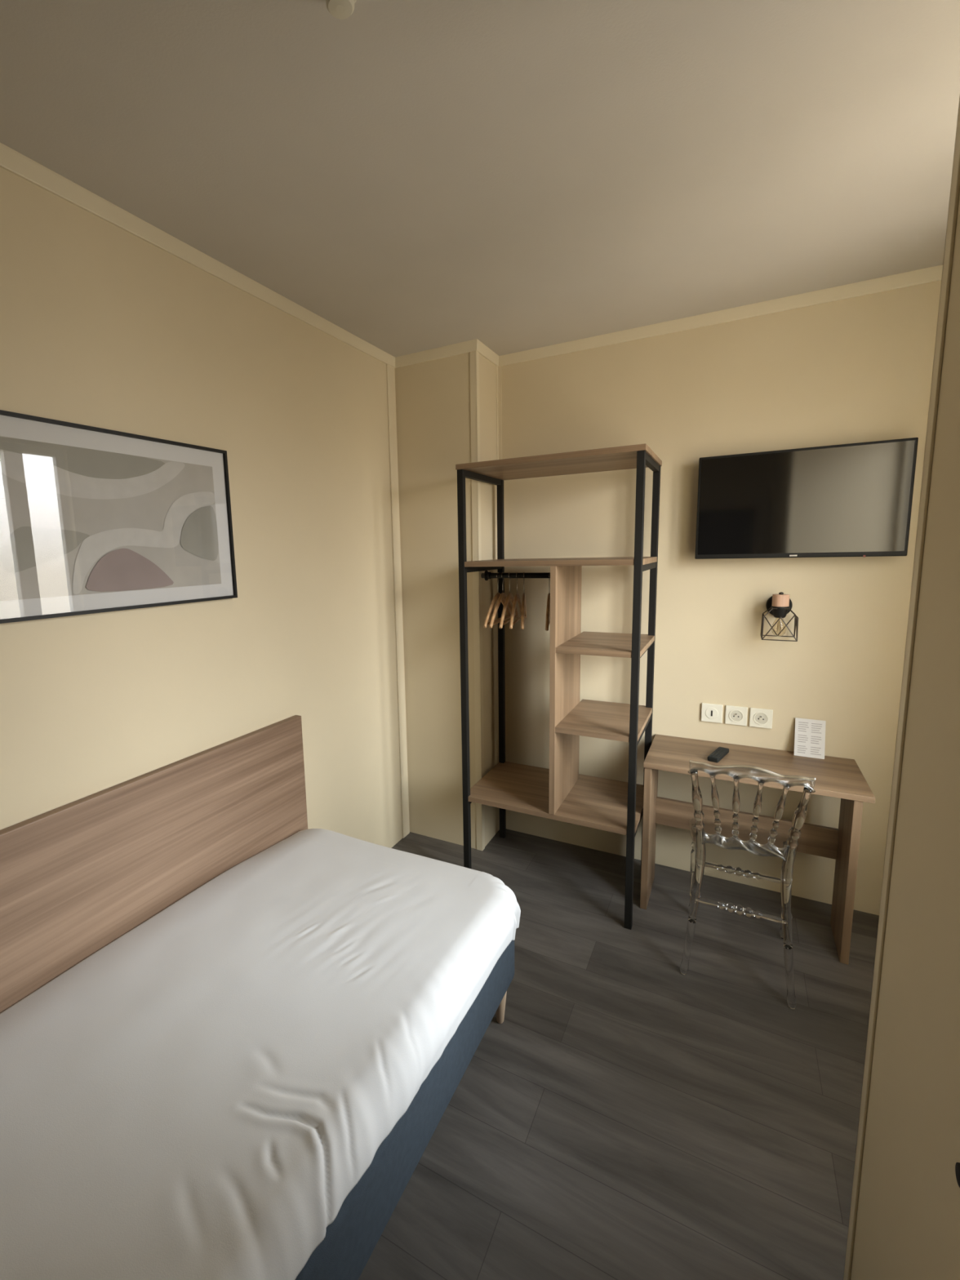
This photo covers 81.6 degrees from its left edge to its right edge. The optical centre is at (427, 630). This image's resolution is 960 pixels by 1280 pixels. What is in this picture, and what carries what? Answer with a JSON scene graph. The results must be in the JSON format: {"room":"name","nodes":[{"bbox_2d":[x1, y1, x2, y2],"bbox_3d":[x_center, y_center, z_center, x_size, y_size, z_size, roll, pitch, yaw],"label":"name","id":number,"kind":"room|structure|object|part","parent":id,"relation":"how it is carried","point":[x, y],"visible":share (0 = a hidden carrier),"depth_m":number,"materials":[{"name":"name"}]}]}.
{"room":"hotel room","nodes":[
{"label":"hotel room","id":0,"kind":"room"},
{"bbox_2d":[0,167,409,848],"bbox_3d":[-1.085,0.133,1.566,0.100,2.700,4.500,3,9,29],"label":"wall","id":1,"kind":"structure","parent":0,"point":[103,326],"depth_m":1.97,"materials":[{"name":"beige paint"}]},
{"bbox_2d":[0,409,237,623],"bbox_3d":[-0.927,-0.328,1.677,0.025,0.530,0.830,3,9,29],"label":"framed picture","id":2,"kind":"object","parent":1,"relation":"attached to","point":[93,519],"visible":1,"depth_m":1.63,"materials":[{"name":"grey paper"}]},
{"bbox_2d":[0,715,307,1013],"bbox_3d":[-0.948,0.820,1.740,0.032,0.685,1.645,3,9,29],"label":"headboard","id":3,"kind":"object","parent":1,"relation":"attached to","point":[77,877],"visible":0.56,"depth_m":1.74,"materials":[{"name":"brown wood"}]},
{"bbox_2d":[0,142,395,368],"bbox_3d":[-1.139,-1.156,1.226,0.014,0.050,4.011,3,9,29],"label":"trim","id":4,"kind":"structure","parent":1,"relation":"attached to","point":[11,160],"depth_m":1.75,"materials":[{"name":"beige wood"}]},
{"bbox_2d":[386,364,409,838],"bbox_3d":[-0.160,-0.087,3.111,0.008,2.650,0.073,3,9,29],"label":"trim","id":5,"kind":"structure","parent":1,"relation":"attached to","point":[389,369],"depth_m":3.09,"materials":[{"name":"beige wood"}]},
{"bbox_2d":[395,352,499,848],"bbox_3d":[0.136,-0.127,3.162,0.474,2.700,0.289,3,9,29],"label":"wall pillar","id":6,"kind":"structure","parent":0,"point":[433,397],"depth_m":3.04,"materials":[{"name":"beige paint"}]},
{"bbox_2d":[395,338,476,368],"bbox_3d":[0.035,-1.418,2.840,0.488,0.050,0.014,3,9,29],"label":"trim","id":7,"kind":"structure","parent":6,"relation":"attached to","point":[468,346],"depth_m":2.83,"materials":[{"name":"beige paint"}]},
{"bbox_2d":[469,351,484,850],"bbox_3d":[0.269,-0.074,2.943,0.037,2.650,0.035,3,9,29],"label":"trim","id":8,"kind":"structure","parent":6,"relation":"attached to","point":[474,355],"depth_m":2.92,"materials":[{"name":"beige paint"}]},
{"bbox_2d":[0,0,959,357],"bbox_3d":[0.025,-1.192,0.736,2.720,0.100,4.500,3,9,29],"label":"ceiling","id":9,"kind":"structure","parent":0,"point":[511,176],"depth_m":1.41,"materials":[{"name":"white paint"}]},
{"bbox_2d":[324,0,356,19],"bbox_3d":[-0.160,-1.157,1.012,0.068,0.037,0.068,3,9,29],"label":"smoke detector","id":10,"kind":"object","parent":9,"relation":"attached to","point":[339,9],"visible":1,"depth_m":1.01,"materials":[{"name":"white plastic"}]},
{"bbox_2d":[358,828,879,1279],"bbox_3d":[0.098,1.579,1.133,2.720,0.100,4.500,3,9,29],"label":"floor","id":11,"kind":"structure","parent":0,"point":[627,1115],"depth_m":1.69,"materials":[{"name":"grey wood"}]},
{"bbox_2d":[295,940,514,1279],"bbox_3d":[-0.563,1.251,1.407,0.970,0.505,1.905,3,9,29],"label":"bed","id":12,"kind":"object","parent":11,"relation":"on","point":[350,1240],"visible":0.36,"depth_m":1.31,"materials":[{"name":"blue fabric"}]},
{"bbox_2d":[0,828,520,1279],"bbox_3d":[-0.558,1.065,1.364,1.026,0.206,2.007,3,9,29],"label":"mattress","id":13,"kind":"object","parent":12,"relation":"on","point":[202,1095],"visible":1,"depth_m":1.27,"materials":[{"name":"white fabric"}]},
{"bbox_3d":[0.260,1.335,1.975,0.048,0.136,0.048,3,9,29],"label":"leg","id":14,"kind":"part","parent":12,"relation":"part of","materials":[{"name":"brown wood"}]},
{"bbox_2d":[455,443,662,929],"bbox_3d":[0.642,0.244,2.710,0.820,2.066,0.526,3,9,29],"label":"wardrobe","id":15,"kind":"object","parent":11,"relation":"on","point":[559,793],"visible":0.96,"depth_m":2.59,"materials":[{"name":"brown wood"}]},
{"bbox_3d":[0.182,0.272,2.690,0.030,2.042,0.030,3,9,29],"label":"post","id":16,"kind":"part","parent":15,"relation":"part of","materials":[{"name":"black metal"}]},
{"bbox_3d":[0.274,-0.758,2.758,0.024,0.028,0.458,3,9,29],"label":"rail","id":17,"kind":"part","parent":15,"relation":"part of","materials":[{"name":"black metal"}]},
{"bbox_3d":[0.285,-0.319,2.821,0.024,0.028,0.458,3,9,29],"label":"rail","id":18,"kind":"part","parent":15,"relation":"part of","materials":[{"name":"black metal"}]},
{"bbox_2d":[483,572,511,627],"bbox_3d":[0.358,-0.165,2.800,0.016,0.256,0.421,2,9,25],"label":"clothes hanger","id":19,"kind":"object","parent":15,"relation":"hanging from","point":[486,623],"visible":0.78,"depth_m":2.73,"materials":[{"name":"wood"}]},
{"bbox_3d":[0.418,0.205,3.112,0.030,2.042,0.030,3,9,29],"label":"post","id":20,"kind":"part","parent":15,"relation":"part of","materials":[{"name":"black metal"}]},
{"bbox_2d":[488,572,515,628],"bbox_3d":[0.381,-0.164,2.787,0.015,0.256,0.421,2,9,24],"label":"clothes hanger","id":21,"kind":"object","parent":15,"relation":"hanging from","point":[503,596],"visible":0.81,"depth_m":2.72,"materials":[{"name":"brown wood"}]},
{"bbox_2d":[498,572,519,628],"bbox_3d":[0.412,-0.163,2.770,0.015,0.256,0.421,2,9,20],"label":"clothes hanger","id":22,"kind":"object","parent":15,"relation":"hanging from","point":[509,596],"visible":0.91,"depth_m":2.71,"materials":[{"name":"brown wood"}]},
{"bbox_2d":[509,572,521,629],"bbox_3d":[0.447,-0.161,2.751,0.015,0.256,0.421,1,9,17],"label":"clothes hanger","id":23,"kind":"object","parent":15,"relation":"hanging from","point":[517,597],"visible":0.88,"depth_m":2.68,"materials":[{"name":"brown wood"}]},
{"bbox_3d":[0.468,-0.270,2.722,0.430,0.027,0.027,3,9,29],"label":"hanging rail","id":24,"kind":"part","parent":15,"relation":"part of","materials":[{"name":"black metal"}]},
{"bbox_2d":[520,572,526,629],"bbox_3d":[0.478,-0.159,2.734,0.015,0.256,0.421,0,8,12],"label":"clothes hanger","id":25,"kind":"object","parent":15,"relation":"hanging from","point":[523,616],"visible":0.96,"depth_m":2.64,"materials":[{"name":"brown wood"}]},
{"bbox_2d":[545,572,550,631],"bbox_3d":[0.589,-0.153,2.672,0.015,0.256,0.421,1,8,15],"label":"clothes hanger","id":26,"kind":"object","parent":15,"relation":"hanging from","point":[548,609],"visible":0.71,"depth_m":2.56,"materials":[{"name":"brown wood"}]},
{"bbox_2d":[468,761,644,835],"bbox_3d":[0.657,0.821,2.793,0.812,0.024,0.514,3,9,29],"label":"shelf","id":27,"kind":"object","parent":15,"relation":"attached to","point":[591,802],"depth_m":2.72,"materials":[{"name":"brown wood"}]},
{"bbox_2d":[464,556,657,567],"bbox_3d":[0.627,-0.327,2.629,0.812,0.024,0.514,3,9,29],"label":"shelf","id":28,"kind":"object","parent":15,"relation":"attached to","point":[638,562],"depth_m":2.43,"materials":[{"name":"brown wood"}]},
{"bbox_3d":[0.668,0.254,2.662,0.025,1.136,0.459,3,9,29],"label":"divider panel","id":29,"kind":"part","parent":15,"relation":"part of","materials":[{"name":"brown wood"}]},
{"bbox_2d":[555,698,652,742],"bbox_3d":[0.849,0.418,2.622,0.347,0.024,0.514,3,9,29],"label":"shelf","id":30,"kind":"object","parent":15,"relation":"attached to","point":[606,720],"depth_m":2.56,"materials":[{"name":"brown wood"}]},
{"bbox_2d":[555,631,654,657],"bbox_3d":[0.840,0.060,2.570,0.347,0.024,0.514,3,9,29],"label":"shelf","id":31,"kind":"object","parent":15,"relation":"attached to","point":[589,643],"depth_m":2.47,"materials":[{"name":"brown wood"}]},
{"bbox_3d":[0.866,0.308,2.313,0.030,2.042,0.030,3,9,29],"label":"post","id":32,"kind":"part","parent":15,"relation":"part of","materials":[{"name":"black metal"}]},
{"bbox_3d":[1.000,0.865,2.608,0.024,0.028,0.458,3,9,29],"label":"rail","id":33,"kind":"part","parent":15,"relation":"part of","materials":[{"name":"brown wood"}]},
{"bbox_3d":[0.989,0.452,2.549,0.024,0.028,0.458,3,9,29],"label":"rail","id":34,"kind":"part","parent":15,"relation":"part of","materials":[{"name":"brown wood"}]},
{"bbox_3d":[0.970,-0.283,2.444,0.024,0.028,0.458,3,9,29],"label":"rail","id":35,"kind":"part","parent":15,"relation":"part of","materials":[{"name":"black metal"}]},
{"bbox_3d":[1.102,0.241,2.735,0.030,2.042,0.030,3,9,29],"label":"post","id":36,"kind":"part","parent":15,"relation":"part of","materials":[{"name":"black metal"}]},
{"bbox_3d":[0.958,-0.722,2.381,0.024,0.028,0.458,3,9,29],"label":"rail","id":37,"kind":"part","parent":15,"relation":"part of","materials":[{"name":"black metal"}]},
{"bbox_2d":[680,760,815,1009],"bbox_3d":[1.238,0.882,2.178,0.410,0.929,0.549,3,9,29],"label":"dining chair","id":38,"kind":"object","parent":11,"relation":"on","point":[698,853],"visible":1,"depth_m":2.02,"materials":[{"name":"clear plastic"}]},
{"bbox_3d":[1.206,1.084,2.495,0.038,0.437,0.043,3,9,29],"label":"leg","id":39,"kind":"part","parent":38,"relation":"part of","materials":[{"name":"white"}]},
{"bbox_3d":[1.020,0.924,2.113,0.070,0.875,0.171,3,9,29],"label":"leg","id":40,"kind":"part","parent":38,"relation":"part of","materials":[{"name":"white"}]},
{"bbox_3d":[1.280,0.885,2.254,0.410,0.022,0.380,3,9,29],"label":"seat","id":41,"kind":"part","parent":38,"relation":"part of","materials":[{"name":"clear plastic"}]},
{"bbox_3d":[1.178,0.794,2.060,0.290,0.086,0.046,3,9,29],"label":"rail","id":42,"kind":"part","parent":38,"relation":"part of","materials":[{"name":"clear plastic"}]},
{"bbox_3d":[1.104,0.494,1.898,0.382,0.074,0.041,3,9,29],"label":"crest rail","id":43,"kind":"part","parent":38,"relation":"part of","materials":[{"name":"clear plastic"}]},
{"bbox_3d":[1.507,1.100,2.329,0.038,0.437,0.043,3,9,29],"label":"leg","id":44,"kind":"part","parent":38,"relation":"part of","materials":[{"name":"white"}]},
{"bbox_3d":[1.302,0.939,1.959,0.054,0.875,0.174,1,9,17],"label":"leg","id":45,"kind":"part","parent":38,"relation":"part of","materials":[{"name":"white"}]},
{"bbox_2d":[640,733,875,964],"bbox_3d":[1.442,0.935,2.517,0.822,0.713,0.428,3,9,29],"label":"desk","id":46,"kind":"object","parent":11,"relation":"on","point":[841,778],"visible":0.99,"depth_m":2.43,"materials":[{"name":"brown wood"}]},
{"bbox_3d":[1.068,0.937,2.655,0.028,0.689,0.294,3,9,29],"label":"leg","id":47,"kind":"part","parent":46,"relation":"part of","materials":[{"name":"brown wood"}]},
{"bbox_2d":[707,746,728,762],"bbox_3d":[1.328,0.565,2.523,0.046,0.022,0.170,6,11,43],"label":"remote control","id":48,"kind":"object","parent":46,"relation":"on","point":[717,755],"visible":1,"depth_m":2.50,"materials":[{"name":"black plastic"}]},
{"bbox_3d":[1.448,0.903,2.557,0.728,0.132,0.022,3,9,29],"label":"modesty panel","id":49,"kind":"part","parent":46,"relation":"part of","materials":[{"name":"brown wood"}]},
{"bbox_2d":[794,717,826,759],"bbox_3d":[1.727,0.487,2.497,0.114,0.164,0.051,3,9,29],"label":"card","id":50,"kind":"object","parent":46,"relation":"on","point":[810,734],"visible":1,"depth_m":2.50,"materials":[{"name":"grey paper"}]},
{"bbox_3d":[1.723,0.974,2.278,0.028,0.689,0.264,3,9,29],"label":"leg","id":51,"kind":"part","parent":46,"relation":"part of","materials":[{"name":"brown wood"}]},
{"bbox_2d":[501,280,941,915],"bbox_3d":[1.169,-0.104,2.813,2.620,2.700,0.100,3,9,29],"label":"wall","id":52,"kind":"structure","parent":0,"point":[859,369],"depth_m":2.61,"materials":[{"name":"beige paint"}]},
{"bbox_2d":[475,338,498,366],"bbox_3d":[0.312,-1.426,2.850,0.014,0.050,0.303,3,9,29],"label":"trim","id":53,"kind":"structure","parent":52,"relation":"attached to","point":[482,348],"depth_m":2.84,"materials":[{"name":"beige paint"}]},
{"bbox_2d":[496,365,502,459],"bbox_3d":[0.418,-0.109,3.161,0.022,2.650,0.022,3,9,29],"label":"trim","id":54,"kind":"structure","parent":52,"relation":"attached to","point":[499,400],"depth_m":3.01,"materials":[{"name":"beige wood"}]},
{"bbox_2d":[701,702,723,723],"bbox_3d":[1.390,0.404,2.703,0.092,0.092,0.013,3,9,29],"label":"wall socket","id":55,"kind":"object","parent":52,"relation":"attached to","point":[712,713],"visible":1,"depth_m":2.70,"materials":[{"name":"beige plastic"}]},
{"bbox_2d":[498,264,942,366],"bbox_3d":[1.262,-1.399,2.490,2.026,0.050,0.014,3,9,29],"label":"trim","id":56,"kind":"structure","parent":52,"relation":"attached to","point":[931,274],"depth_m":2.43,"materials":[{"name":"beige wood"}]},
{"bbox_2d":[724,705,747,725],"bbox_3d":[1.479,0.409,2.649,0.092,0.092,0.021,3,9,29],"label":"wall socket","id":57,"kind":"object","parent":52,"relation":"attached to","point":[734,715],"visible":1,"depth_m":2.65,"materials":[{"name":"beige plastic"}]},
{"bbox_2d":[749,707,773,728],"bbox_3d":[1.569,0.414,2.600,0.092,0.092,0.021,3,9,29],"label":"wall socket","id":58,"kind":"object","parent":52,"relation":"attached to","point":[758,717],"visible":1,"depth_m":2.60,"materials":[{"name":"beige plastic"}]},
{"bbox_2d":[760,591,798,641],"bbox_3d":[1.560,-0.067,2.450,0.132,0.206,0.157,3,9,29],"label":"wall lamp","id":59,"kind":"object","parent":52,"relation":"attached to","point":[779,605],"visible":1,"depth_m":2.42,"materials":[{"name":"black metal"}]},
{"bbox_3d":[1.592,-0.113,2.503,0.100,0.100,0.021,3,9,29],"label":"wall plate","id":60,"kind":"part","parent":59,"relation":"part of","materials":[{"name":"black metal"}]},
{"bbox_2d":[694,437,918,559],"bbox_3d":[1.595,-0.545,2.395,0.765,0.459,0.087,3,9,29],"label":"television","id":61,"kind":"object","parent":52,"relation":"attached to","point":[851,500],"visible":1,"depth_m":2.34,"materials":[{"name":"black plastic"}]},
{"bbox_2d":[850,191,959,1279],"bbox_3d":[0.539,0.358,-0.301,0.677,2.700,2.780,3,9,29],"label":"wall partition","id":62,"kind":"structure","parent":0,"point":[908,1224],"depth_m":0.91,"materials":[{"name":"beige paint"}]},
{"bbox_2d":[843,97,959,1279],"bbox_3d":[0.921,0.180,1.050,0.035,2.650,0.035,3,9,29],"label":"trim","id":63,"kind":"structure","parent":62,"relation":"attached to","point":[955,181],"depth_m":1.04,"materials":[{"name":"beige paint"}]},
{"bbox_2d":[955,1162,959,1187],"bbox_3d":[0.647,0.651,0.654,0.028,0.032,0.032,3,9,29],"label":"door stop","id":64,"kind":"object","parent":62,"relation":"attached to","point":[957,1164],"visible":1,"depth_m":0.66,"materials":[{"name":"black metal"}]}
]}

